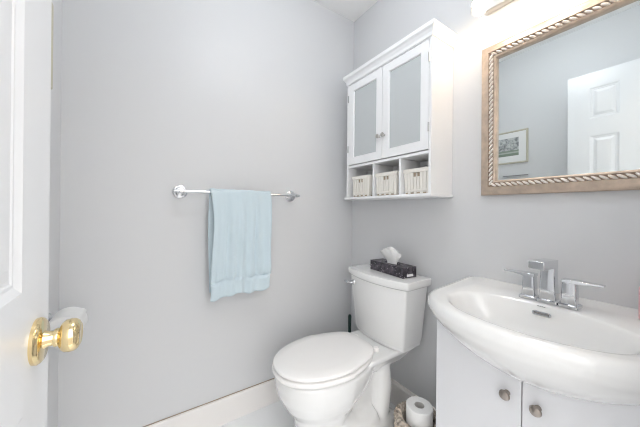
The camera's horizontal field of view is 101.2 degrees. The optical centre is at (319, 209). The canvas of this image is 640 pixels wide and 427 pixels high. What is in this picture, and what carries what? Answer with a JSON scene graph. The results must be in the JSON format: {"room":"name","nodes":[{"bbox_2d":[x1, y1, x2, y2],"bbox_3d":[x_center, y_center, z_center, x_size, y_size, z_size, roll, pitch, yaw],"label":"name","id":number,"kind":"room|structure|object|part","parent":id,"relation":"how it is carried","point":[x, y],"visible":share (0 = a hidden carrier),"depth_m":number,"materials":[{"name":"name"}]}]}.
{"room":"bathroom","nodes":[
{"label":"bathroom","id":0,"kind":"room"},
{"bbox_2d":[47,0,61,426],"bbox_3d":[-0.651,-0.110,0.389,0.100,2.440,1.660,1,0,-34],"label":"wall","id":1,"kind":"structure","parent":0,"point":[55,115],"depth_m":0.97,"materials":[{"name":"white paint"}]},
{"bbox_2d":[51,3,53,89],"bbox_3d":[-0.799,-0.541,0.725,0.017,0.282,0.357,1,0,-34],"label":"framed picture","id":2,"kind":"object","parent":1,"relation":"attached to","point":[52,3],"visible":0.17,"depth_m":0.87,"materials":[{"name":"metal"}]},
{"bbox_2d":[48,313,59,330],"bbox_3d":[-0.869,0.380,0.866,0.073,0.048,0.180,1,0,-34],"label":"toilet paper holder","id":3,"kind":"object","parent":1,"relation":"attached to","point":[50,316],"visible":0.14,"depth_m":0.90,"materials":[{"name":"silver metal"}]},
{"bbox_2d":[49,307,87,347],"bbox_3d":[-0.850,0.390,0.879,0.096,0.098,0.104,1,0,-34],"label":"toilet roll","id":4,"kind":"object","parent":3,"relation":"hanging from","point":[64,314],"visible":0.4,"depth_m":0.87,"materials":[{"name":"white paper"}]},
{"bbox_2d":[58,0,353,426],"bbox_3d":[-0.420,-0.108,1.479,1.490,2.440,0.100,1,0,-34],"label":"wall","id":5,"kind":"structure","parent":0,"point":[158,96],"depth_m":1.27,"materials":[{"name":"white paint"}]},
{"bbox_2d":[143,378,279,426],"bbox_3d":[-0.401,1.046,1.431,1.490,0.133,0.014,1,0,-34],"label":"baseboard","id":6,"kind":"structure","parent":5,"relation":"attached to","point":[217,413],"depth_m":1.37,"materials":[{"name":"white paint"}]},
{"bbox_2d":[173,185,299,200],"bbox_3d":[-0.402,-0.084,1.382,0.649,0.062,0.082,1,0,-34],"label":"towel bar","id":7,"kind":"object","parent":5,"relation":"attached to","point":[179,191],"visible":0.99,"depth_m":1.25,"materials":[{"name":"silver metal"}]},
{"bbox_3d":[-0.387,-0.084,1.357,0.642,0.015,0.015,1,0,-34],"label":"rod","id":8,"kind":"part","parent":7,"relation":"part of","materials":[{"name":"silver metal"}]},
{"bbox_2d":[208,188,271,301],"bbox_3d":[-0.399,0.168,1.339,0.314,0.541,0.063,1,0,-34],"label":"hand towel","id":9,"kind":"object","parent":7,"relation":"hanging from","point":[239,221],"visible":1,"depth_m":1.31,"materials":[{"name":"blue fabric"}]},
{"bbox_2d":[219,400,395,426],"bbox_3d":[-0.002,1.141,0.829,1.690,0.050,1.660,1,0,-34],"label":"floor","id":10,"kind":"structure","parent":0,"point":[275,414],"depth_m":1.40,"materials":[{"name":"tile"}]},
{"bbox_2d":[348,314,350,332],"bbox_3d":[0.195,0.905,1.739,0.104,0.427,0.104,1,0,-34],"label":"toilet brush","id":11,"kind":"object","parent":10,"relation":"on","point":[349,315],"visible":0.23,"depth_m":1.73,"materials":[{"name":"black plastic"}]},
{"bbox_2d":[272,264,430,426],"bbox_3d":[0.127,0.727,1.284,0.740,0.782,0.432,1,0,-34],"label":"toilet","id":12,"kind":"object","parent":10,"relation":"on","point":[331,379],"visible":1,"depth_m":1.25,"materials":[{"name":"white ceramic"}]},
{"bbox_3d":[0.012,0.691,1.217,0.475,0.024,0.362,1,0,-34],"label":"seat","id":13,"kind":"part","parent":12,"relation":"part of","materials":[{"name":"white plastic"}]},
{"bbox_3d":[0.019,0.668,1.222,0.485,0.022,0.354,1,0,-34],"label":"seat lid","id":14,"kind":"part","parent":12,"relation":"part of","materials":[{"name":"white plastic"}]},
{"bbox_3d":[0.123,0.904,1.292,0.722,0.427,0.357,1,0,-34],"label":"bowl","id":15,"kind":"part","parent":12,"relation":"part of","materials":[{"name":"white ceramic"}]},
{"bbox_3d":[0.344,0.537,1.427,0.202,0.311,0.402,1,0,-34],"label":"tank","id":16,"kind":"part","parent":12,"relation":"part of","materials":[{"name":"white ceramic"}]},
{"bbox_3d":[0.345,0.359,1.427,0.224,0.044,0.432,1,0,-34],"label":"tank lid","id":17,"kind":"part","parent":12,"relation":"part of","materials":[{"name":"white ceramic"}]},
{"bbox_2d":[370,247,415,278],"bbox_3d":[0.388,0.269,1.412,0.092,0.135,0.247,1,0,-29],"label":"tissue box","id":18,"kind":"object","parent":12,"relation":"on","point":[390,265],"visible":1,"depth_m":1.38,"materials":[{"name":"black"}]},
{"bbox_2d":[393,401,435,426],"bbox_3d":[0.427,1.009,1.149,0.206,0.222,0.207,1,0,-18],"label":"woven basket","id":19,"kind":"object","parent":10,"relation":"on","point":[399,414],"visible":0.46,"depth_m":1.16,"materials":[{"name":"beige wicker"}]},
{"bbox_3d":[0.432,1.031,1.145,0.111,0.148,0.111,1,0,-34],"label":"toilet roll","id":20,"kind":"object","parent":19,"relation":"in","visible":0},
{"bbox_2d":[406,396,432,426],"bbox_3d":[0.433,0.903,1.145,0.111,0.105,0.111,1,0,-34],"label":"toilet roll","id":21,"kind":"object","parent":20,"relation":"on","point":[419,411],"visible":0.98,"depth_m":1.12,"materials":[{"name":"white paper"}]},
{"bbox_2d":[436,319,639,426],"bbox_3d":[0.691,0.753,0.825,0.348,0.740,0.550,1,0,-34],"label":"vanity cabinet","id":22,"kind":"object","parent":10,"relation":"on","point":[470,392],"visible":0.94,"depth_m":0.80,"materials":[{"name":"white paint"}]},
{"bbox_3d":[0.508,0.709,0.869,0.023,0.655,0.276,1,0,-29],"label":"door","id":23,"kind":"part","parent":22,"relation":"part of","materials":[{"name":"white paint"}]},
{"bbox_3d":[0.540,0.539,0.767,0.029,0.029,0.029,1,0,-34],"label":"knob","id":24,"kind":"part","parent":22,"relation":"part of","materials":[{"name":"silver metal"}]},
{"bbox_2d":[428,276,639,405],"bbox_3d":[0.641,0.390,0.789,0.477,0.198,0.606,1,0,-34],"label":"sink","id":25,"kind":"object","parent":22,"relation":"in","point":[591,353],"visible":0.95,"depth_m":0.70,"materials":[{"name":"white ceramic"}]},
{"bbox_2d":[504,258,605,310],"bbox_3d":[0.699,0.224,0.819,0.138,0.141,0.247,1,0,-34],"label":"faucet","id":26,"kind":"object","parent":25,"relation":"on","point":[548,288],"visible":1,"depth_m":0.82,"materials":[{"name":"silver metal"}]},
{"bbox_3d":[0.691,0.216,0.908,0.034,0.010,0.090,1,0,-34],"label":"lever","id":27,"kind":"part","parent":26,"relation":"part of","materials":[{"name":"silver metal"}]},
{"bbox_3d":[0.706,0.289,0.885,0.048,0.011,0.048,1,0,-34],"label":"plate","id":28,"kind":"part","parent":26,"relation":"part of","materials":[{"name":"silver metal"}]},
{"bbox_3d":[0.707,0.253,0.885,0.036,0.064,0.036,1,0,-34],"label":"handle","id":29,"kind":"part","parent":26,"relation":"part of","materials":[{"name":"silver metal"}]},
{"bbox_3d":[0.694,0.171,0.816,0.126,0.035,0.038,1,0,-34],"label":"spout arm","id":30,"kind":"part","parent":26,"relation":"part of","materials":[{"name":"silver metal"}]},
{"bbox_3d":[0.734,0.290,0.843,0.052,0.011,0.052,1,0,-34],"label":"plate","id":31,"kind":"part","parent":26,"relation":"part of","materials":[{"name":"silver metal"}]},
{"bbox_3d":[0.735,0.229,0.843,0.042,0.112,0.042,1,0,-34],"label":"spout","id":32,"kind":"part","parent":26,"relation":"part of","materials":[{"name":"silver metal"}]},
{"bbox_3d":[0.762,0.253,0.801,0.036,0.064,0.036,1,0,-34],"label":"handle","id":33,"kind":"part","parent":26,"relation":"part of","materials":[{"name":"silver metal"}]},
{"bbox_3d":[0.762,0.290,0.801,0.048,0.011,0.048,1,0,-34],"label":"plate","id":34,"kind":"part","parent":26,"relation":"part of","materials":[{"name":"silver metal"}]},
{"bbox_3d":[0.778,0.217,0.777,0.034,0.010,0.090,1,0,-34],"label":"lever","id":35,"kind":"part","parent":26,"relation":"part of","materials":[{"name":"silver metal"}]},
{"bbox_2d":[638,287,639,319],"bbox_3d":[0.873,0.211,0.681,0.071,0.167,0.060,1,0,-34],"label":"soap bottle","id":36,"kind":"object","parent":25,"relation":"on","point":[639,287],"visible":1,"depth_m":0.70,"materials":[{"name":"pink plastic"}]},
{"bbox_3d":[0.581,0.539,0.706,0.029,0.029,0.029,1,0,-34],"label":"knob","id":37,"kind":"part","parent":22,"relation":"part of","materials":[{"name":"silver metal"}]},
{"bbox_3d":[0.661,0.710,0.639,0.023,0.655,0.276,1,0,-38],"label":"door","id":38,"kind":"part","parent":22,"relation":"part of","materials":[{"name":"white paint"}]},
{"bbox_2d":[313,0,377,21],"bbox_3d":[0.024,-1.349,0.829,1.690,0.050,1.660,1,0,-34],"label":"ceiling","id":39,"kind":"structure","parent":0,"point":[352,10],"depth_m":1.71,"materials":[{"name":"white paint"}]},
{"bbox_2d":[351,0,639,407],"bbox_3d":[0.673,-0.097,1.269,0.100,2.440,1.660,1,0,-34],"label":"wall","id":40,"kind":"structure","parent":0,"point":[594,237],"depth_m":1.17,"materials":[{"name":"white paint"}]},
{"bbox_2d":[343,18,457,200],"bbox_3d":[0.389,-0.442,1.437,0.194,0.764,0.624,1,0,-34],"label":"upper cabinet","id":41,"kind":"object","parent":40,"relation":"attached to","point":[400,101],"visible":0.99,"depth_m":1.29,"materials":[{"name":"white paint"}]},
{"bbox_2d":[352,175,372,196],"bbox_3d":[0.291,-0.137,1.576,0.138,0.122,0.150,1,0,-34],"label":"basket","id":42,"kind":"object","parent":41,"relation":"on","point":[362,185],"visible":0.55,"depth_m":1.53,"materials":[{"name":"white wicker"}]},
{"bbox_3d":[0.261,-0.518,1.518,0.018,0.490,0.275,1,0,-34],"label":"door","id":43,"kind":"part","parent":41,"relation":"part of","materials":[{"name":"white paint"}]},
{"bbox_3d":[0.262,-0.518,1.519,0.004,0.402,0.187,1,0,-34],"label":"glass pane","id":44,"kind":"part","parent":41,"relation":"part of","materials":[{"name":"grey glass"}]},
{"bbox_2d":[375,171,398,195],"bbox_3d":[0.401,-0.136,1.422,0.138,0.122,0.150,1,0,-34],"label":"basket","id":45,"kind":"object","parent":41,"relation":"in","point":[387,183],"visible":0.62,"depth_m":1.38,"materials":[{"name":"beige wicker"}]},
{"bbox_3d":[0.395,-0.796,1.438,0.189,0.055,0.624,1,0,-34],"label":"crown molding","id":46,"kind":"part","parent":41,"relation":"part of","materials":[{"name":"white paint"}]},
{"bbox_3d":[0.416,-0.517,1.288,0.004,0.402,0.187,1,0,-34],"label":"glass pane","id":47,"kind":"part","parent":41,"relation":"part of","materials":[{"name":"grey glass"}]},
{"bbox_3d":[0.415,-0.517,1.287,0.018,0.490,0.275,1,0,-34],"label":"door","id":48,"kind":"part","parent":41,"relation":"part of","materials":[{"name":"white paint"}]},
{"bbox_2d":[403,166,427,193],"bbox_3d":[0.510,-0.135,1.279,0.138,0.122,0.150,1,0,-34],"label":"basket","id":49,"kind":"object","parent":41,"relation":"on","point":[416,179],"visible":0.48,"depth_m":1.25,"materials":[{"name":"beige wicker"}]},
{"bbox_2d":[390,378,435,410],"bbox_3d":[0.618,1.056,1.232,0.014,0.133,1.446,1,0,-34],"label":"baseboard","id":50,"kind":"structure","parent":40,"relation":"attached to","point":[399,393],"depth_m":1.48,"materials":[{"name":"white paint"}]},
{"bbox_2d":[471,0,513,14],"bbox_3d":[0.785,-0.844,0.878,0.159,0.124,0.494,1,0,-34],"label":"vanity light","id":51,"kind":"object","parent":40,"relation":"attached to","point":[490,6],"visible":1,"depth_m":1.06,"materials":[{"name":"silver metal"}]},
{"bbox_3d":[0.839,-0.866,0.913,0.030,0.078,0.492,1,0,-34],"label":"plate","id":52,"kind":"part","parent":51,"relation":"part of","materials":[{"name":"beige metal"}]},
{"bbox_2d":[481,0,639,195],"bbox_3d":[0.828,-0.368,0.910,0.032,0.618,0.505,0,0,-34],"label":"wall mirror","id":53,"kind":"object","parent":40,"relation":"attached to","point":[561,94],"visible":1,"depth_m":0.90,"materials":[{"name":"beige wood"}]},
{"bbox_3d":[0.443,-0.099,0.180,1.490,2.440,0.100,1,0,-34],"label":"wall","id":54,"kind":"structure","parent":0,"visible":0},
{"bbox_2d":[0,0,82,426],"bbox_3d":[-0.280,0.090,0.150,0.139,2.030,0.622,1,0,-34],"label":"door","id":55,"kind":"structure","parent":54,"relation":"in","point":[26,337],"depth_m":0.34,"materials":[{"name":"white paint"}]},
{"bbox_3d":[-0.380,0.186,0.387,0.042,0.047,0.047,1,0,-34],"label":"knob","id":56,"kind":"part","parent":55,"relation":"part of","materials":[{"name":"gold metal"}]}
]}

